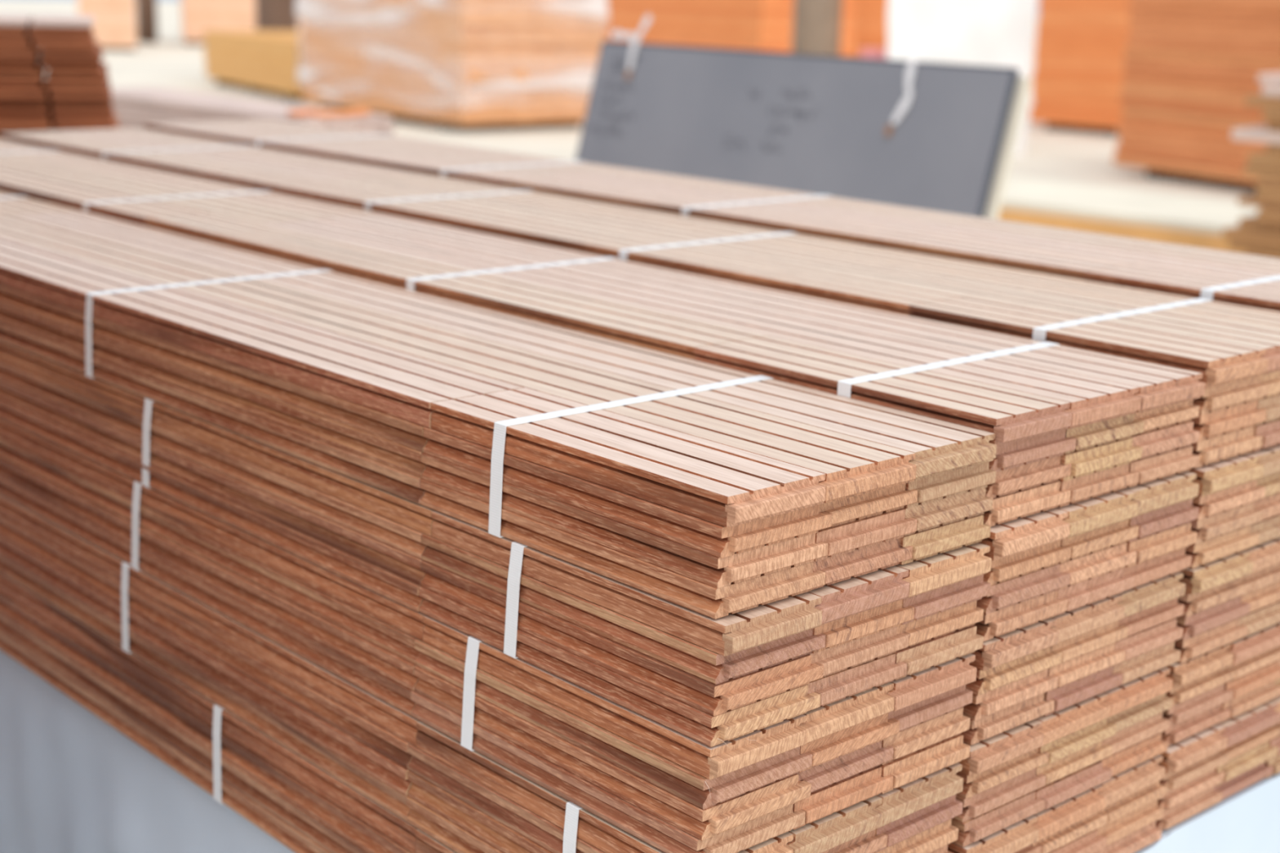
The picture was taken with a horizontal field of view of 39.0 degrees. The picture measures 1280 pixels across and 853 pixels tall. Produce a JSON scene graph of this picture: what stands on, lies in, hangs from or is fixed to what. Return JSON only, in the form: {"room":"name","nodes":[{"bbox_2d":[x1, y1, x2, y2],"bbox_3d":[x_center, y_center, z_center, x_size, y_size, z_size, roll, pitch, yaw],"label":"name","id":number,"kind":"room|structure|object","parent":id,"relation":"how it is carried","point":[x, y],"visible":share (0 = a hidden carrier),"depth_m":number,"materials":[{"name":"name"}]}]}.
{"room":"lumber yard","nodes":[
{"label":"lumber yard","id":0,"kind":"room"},
{"bbox_2d":[0,0,1258,200],"bbox_3d":[1.994,-7.423,35.578,90.000,0.001,90.000,-11,18,-41],"label":"ground","id":1,"kind":"structure","parent":0,"point":[1085,156],"depth_m":15.65,"materials":[{"name":"concrete"}]},
{"bbox_2d":[0,13,119,137],"bbox_3d":[-1.840,-0.391,4.340,1.528,1.172,0.548,-3,14,-16],"label":"stack","id":2,"kind":"object","parent":1,"relation":"on","point":[75,93],"visible":0.15,"depth_m":4.14,"materials":[{"name":"brown wood"}]},
{"bbox_2d":[77,0,137,51],"bbox_3d":[-8.477,-6.993,28.696,0.864,1.969,1.257,-2,14,-15],"label":"stack","id":3,"kind":"object","parent":1,"relation":"on","point":[114,27],"visible":0.78,"depth_m":28.28,"materials":[{"name":"wood"}]},
{"bbox_2d":[135,0,158,43],"bbox_3d":[-8.652,-8.731,31.476,0.363,4.000,0.365,-11,18,-41],"label":"timber post","id":4,"kind":"object","parent":1,"relation":"on","point":[146,10],"visible":1,"depth_m":31.74,"materials":[{"name":"wood"}]},
{"bbox_2d":[180,0,302,44],"bbox_3d":[-6.758,-7.840,32.294,2.816,1.969,2.050,-2,14,-15],"label":"stack","id":5,"kind":"object","parent":1,"relation":"on","point":[197,15],"visible":0.38,"depth_m":31.27,"materials":[{"name":"wood"}]},
{"bbox_2d":[111,86,394,134],"bbox_3d":[-1.353,-0.621,5.929,0.312,0.879,1.546,-11,18,-41],"label":"pile","id":6,"kind":"object","parent":1,"relation":"on","point":[134,107],"visible":0.03,"depth_m":5.74,"materials":[{"name":"brown wood"}]},
{"bbox_2d":[288,108,320,115],"bbox_3d":[-0.989,-0.926,5.323,0.036,0.015,0.100,11,17,35],"label":"wood offcut","id":7,"kind":"object","parent":6,"relation":"on","point":[296,112],"visible":0.86,"depth_m":5.30,"materials":[{"name":"orange wood"}]},
{"bbox_2d":[313,110,350,116],"bbox_3d":[-0.905,-0.919,5.306,0.100,0.015,0.036,-5,15,-24],"label":"wood offcut","id":8,"kind":"object","parent":6,"relation":"on","point":[323,113],"visible":1,"depth_m":5.29,"materials":[{"name":"orange wood"}]},
{"bbox_2d":[346,108,369,115],"bbox_3d":[-0.844,-0.937,5.385,0.036,0.015,0.100,6,15,19],"label":"wood offcut","id":9,"kind":"object","parent":6,"relation":"on","point":[355,112],"visible":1,"depth_m":5.37,"materials":[{"name":"orange wood"}]},
{"bbox_2d":[204,29,305,101],"bbox_3d":[-3.668,-3.977,19.820,1.315,0.609,3.350,-6,16,-28],"label":"stack","id":10,"kind":"object","parent":1,"relation":"on","point":[265,61],"visible":0.41,"depth_m":19.39,"materials":[{"name":"yellow wood"}]},
{"bbox_2d":[255,0,298,30],"bbox_3d":[-4.576,-6.450,22.664,0.544,4.000,0.548,-11,18,-41],"label":"timber post","id":11,"kind":"object","parent":1,"relation":"on","point":[270,15],"visible":0.33,"depth_m":22.75,"materials":[{"name":"wood"}]},
{"bbox_2d":[294,0,608,130],"bbox_3d":[-1.779,-3.663,16.574,1.549,1.650,3.049,-9,17,-36],"label":"stack","id":12,"kind":"object","parent":1,"relation":"on","point":[460,64],"visible":1,"depth_m":15.65,"materials":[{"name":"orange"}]},
{"bbox_2d":[601,0,857,57],"bbox_3d":[0.842,-5.370,23.069,1.615,1.969,4.458,-8,17,-33],"label":"stack","id":13,"kind":"object","parent":1,"relation":"on","point":[766,25],"visible":0.3,"depth_m":21.68,"materials":[{"name":"brown wood"}]},
{"bbox_2d":[575,40,1031,219],"bbox_3d":[0.299,-0.498,5.152,0.334,1.114,1.702,-10,18,-38],"label":"panel","id":14,"kind":"object","parent":1,"relation":"on","point":[809,123],"visible":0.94,"depth_m":4.98,"materials":[{"name":"grey stone"}]},
{"bbox_2d":[611,29,635,42],"bbox_3d":[-0.052,-1.220,5.646,0.009,0.037,0.122,-9,17,-36],"label":"tie","id":15,"kind":"object","parent":14,"relation":"attached to","point":[618,33],"visible":1,"depth_m":5.65,"materials":[{"name":"white plastic"}]},
{"bbox_2d":[624,13,651,79],"bbox_3d":[-0.005,-1.178,5.599,0.080,0.202,0.040,2,14,3],"label":"tie","id":16,"kind":"object","parent":14,"relation":"on","point":[647,19],"visible":1,"depth_m":5.60,"materials":[{"name":"white plastic"}]},
{"bbox_2d":[884,59,916,136],"bbox_3d":[0.685,-0.862,4.742,0.071,0.197,0.045,7,15,22],"label":"tie","id":17,"kind":"object","parent":14,"relation":"on","point":[909,73],"visible":1,"depth_m":4.73,"materials":[{"name":"white plastic"}]},
{"bbox_2d":[791,0,843,56],"bbox_3d":[1.811,-4.913,17.921,0.504,3.600,0.507,-11,18,-41],"label":"timber post","id":18,"kind":"object","parent":1,"relation":"on","point":[816,24],"visible":0.36,"depth_m":17.95,"materials":[{"name":"brown wood"}]},
{"bbox_2d":[851,0,888,57],"bbox_3d":[2.648,-4.221,18.605,0.774,1.969,1.016,5,14,14],"label":"stack","id":19,"kind":"object","parent":1,"relation":"on","point":[870,29],"visible":0.17,"depth_m":18.21,"materials":[{"name":"brown wood"}]},
{"bbox_2d":[860,48,887,58],"bbox_3d":[2.061,-2.902,15.746,0.323,0.755,0.343,3,14,8],"label":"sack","id":20,"kind":"object","parent":1,"relation":"on","point":[875,53],"visible":0.06,"depth_m":15.53,"materials":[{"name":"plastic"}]},
{"bbox_2d":[886,0,1037,155],"bbox_3d":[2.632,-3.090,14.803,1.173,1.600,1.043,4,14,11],"label":"wall","id":21,"kind":"structure","parent":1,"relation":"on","point":[987,33],"depth_m":14.29,"materials":[{"name":"white paint"}]},
{"bbox_2d":[1030,0,1146,136],"bbox_3d":[4.781,-3.721,16.797,1.211,1.969,1.796,-12,19,-43],"label":"stack","id":22,"kind":"object","parent":1,"relation":"on","point":[1077,79],"visible":0.43,"depth_m":16.74,"materials":[{"name":"brown wood"}]},
{"bbox_2d":[997,175,1262,253],"bbox_3d":[2.155,-0.988,8.945,1.020,0.310,3.440,-12,19,-43],"label":"platform","id":23,"kind":"object","parent":1,"relation":"on","point":[1157,216],"visible":0.24,"depth_m":8.45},
{"bbox_2d":[1112,0,1279,184],"bbox_3d":[4.820,-2.349,12.089,1.527,1.569,2.984,-6,16,-27],"label":"stack","id":24,"kind":"object","parent":1,"relation":"on","point":[1191,67],"visible":0.9,"depth_m":12.41,"materials":[{"name":"brown wood"}]},
{"bbox_2d":[1222,72,1279,258],"bbox_3d":[3.056,-0.691,6.362,0.968,1.019,1.680,-12,19,-43],"label":"stack","id":25,"kind":"object","parent":1,"relation":"on","point":[1259,234],"visible":0.65,"depth_m":6.50,"materials":[{"name":"brown wood"}]},
{"bbox_2d":[0,649,1279,852],"bbox_3d":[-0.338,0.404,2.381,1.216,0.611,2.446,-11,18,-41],"label":"floor","id":26,"kind":"structure","parent":0,"point":[71,782],"depth_m":1.74,"materials":[{"name":"grey concrete"}]},
{"bbox_2d":[0,572,457,852],"bbox_3d":[-0.632,0.158,2.035,0.262,0.087,2.292,-11,18,-41],"label":"bundle","id":27,"kind":"object","parent":26,"relation":"on","point":[296,802],"visible":0.15,"depth_m":1.58,"materials":[{"name":"brown wood"}]},
{"bbox_2d":[0,494,963,852],"bbox_3d":[-0.629,0.075,2.016,0.262,0.084,2.292,-11,18,-41],"label":"bundle","id":28,"kind":"object","parent":27,"relation":"on","point":[465,800],"visible":0.36,"depth_m":1.39,"materials":[{"name":"brown wood"}]},
{"bbox_2d":[0,417,976,852],"bbox_3d":[-0.624,-0.006,2.000,0.264,0.080,2.292,-11,18,-41],"label":"bundle","id":29,"kind":"object","parent":28,"relation":"on","point":[673,792],"visible":0.59,"depth_m":1.24,"materials":[{"name":"brown wood"}]},
{"bbox_2d":[0,341,991,746],"bbox_3d":[-0.616,-0.083,1.983,0.264,0.080,2.292,-11,18,-41],"label":"bundle","id":30,"kind":"object","parent":29,"relation":"on","point":[712,682],"visible":0.5,"depth_m":1.22,"materials":[{"name":"brown wood"}]},
{"bbox_2d":[0,191,996,618],"bbox_3d":[-0.614,-0.161,1.971,0.263,0.078,2.292,-11,18,-41],"label":"bundle","id":31,"kind":"object","parent":30,"relation":"on","point":[713,491],"visible":1,"depth_m":1.31,"materials":[{"name":"brown wood"}]},
{"bbox_2d":[946,755,1165,852],"bbox_3d":[-0.428,0.101,2.209,0.262,0.078,2.291,-11,18,-41],"label":"bundle","id":32,"kind":"object","parent":26,"relation":"on","point":[1120,814],"visible":0.12,"depth_m":1.41,"materials":[{"name":"brown wood"}]},
{"bbox_2d":[951,667,1173,847],"bbox_3d":[-0.428,0.027,2.189,0.262,0.076,2.290,-11,18,-41],"label":"bundle","id":33,"kind":"object","parent":32,"relation":"on","point":[1015,775],"visible":0.19,"depth_m":1.35,"materials":[{"name":"brown wood"}]},
{"bbox_2d":[960,572,1185,745],"bbox_3d":[-0.422,-0.050,2.175,0.261,0.079,2.292,-11,18,-41],"label":"bundle","id":34,"kind":"object","parent":33,"relation":"on","point":[1030,673],"visible":0.15,"depth_m":1.34,"materials":[{"name":"brown wood"}]},
{"bbox_2d":[973,471,1199,641],"bbox_3d":[-0.418,-0.127,2.155,0.261,0.082,2.291,-11,18,-41],"label":"bundle","id":35,"kind":"object","parent":34,"relation":"on","point":[1045,565],"visible":0.18,"depth_m":1.32,"materials":[{"name":"brown wood"}]},
{"bbox_2d":[0,139,1205,526],"bbox_3d":[-0.420,-0.207,2.139,0.261,0.080,2.292,-11,18,-41],"label":"bundle","id":36,"kind":"object","parent":35,"relation":"on","point":[1071,425],"visible":0.73,"depth_m":1.54,"materials":[{"name":"brown wood"}]},
{"bbox_2d":[1155,696,1279,831],"bbox_3d":[-0.233,0.061,2.377,0.261,0.075,2.292,-11,18,-41],"label":"bundle","id":37,"kind":"object","parent":26,"relation":"on","point":[1215,763],"visible":0.12,"depth_m":1.52,"materials":[{"name":"brown wood"}]},
{"bbox_2d":[1160,622,1279,746],"bbox_3d":[-0.232,-0.012,2.362,0.261,0.073,2.292,-11,18,-41],"label":"bundle","id":38,"kind":"object","parent":37,"relation":"on","point":[1221,684],"visible":0.06,"depth_m":1.51,"materials":[{"name":"brown wood"}]},
{"bbox_2d":[1173,537,1279,663],"bbox_3d":[-0.223,-0.086,2.346,0.261,0.080,2.291,-11,18,-41],"label":"bundle","id":39,"kind":"object","parent":38,"relation":"on","point":[1231,598],"visible":0.07,"depth_m":1.48,"materials":[{"name":"brown wood"}]},
{"bbox_2d":[1185,444,1279,568],"bbox_3d":[-0.220,-0.165,2.327,0.261,0.082,2.292,-11,18,-41],"label":"bundle","id":40,"kind":"object","parent":39,"relation":"on","point":[1237,500],"visible":0.11,"depth_m":1.46,"materials":[{"name":"brown wood"}]},
{"bbox_2d":[0,127,1279,468],"bbox_3d":[-0.223,-0.248,2.309,0.261,0.088,2.290,-11,18,-41],"label":"bundle","id":41,"kind":"object","parent":40,"relation":"on","point":[1236,348],"visible":0.45,"depth_m":1.82,"materials":[{"name":"brown wood"}]},
{"bbox_3d":[-0.035,0.015,2.551,0.261,0.075,2.292,-11,18,-41],"label":"bundle","id":42,"kind":"object","parent":26,"relation":"on","visible":0},
{"bbox_3d":[-0.031,-0.058,2.533,0.261,0.076,2.292,-11,18,-41],"label":"bundle","id":43,"kind":"object","parent":42,"relation":"on","visible":0},
{"bbox_3d":[-0.027,-0.134,2.515,0.261,0.080,2.291,-11,18,-41],"label":"bundle","id":44,"kind":"object","parent":43,"relation":"on","visible":0},
{"bbox_3d":[-0.024,-0.213,2.498,0.262,0.082,2.292,-11,18,-41],"label":"bundle","id":45,"kind":"object","parent":44,"relation":"on","visible":0},
{"bbox_2d":[143,118,1279,311],"bbox_3d":[-0.025,-0.295,2.481,0.262,0.085,2.292,-11,18,-41],"label":"bundle","id":46,"kind":"object","parent":45,"relation":"on","point":[1247,280],"visible":0.42,"depth_m":2.17,"materials":[{"name":"brown wood"}]}
]}

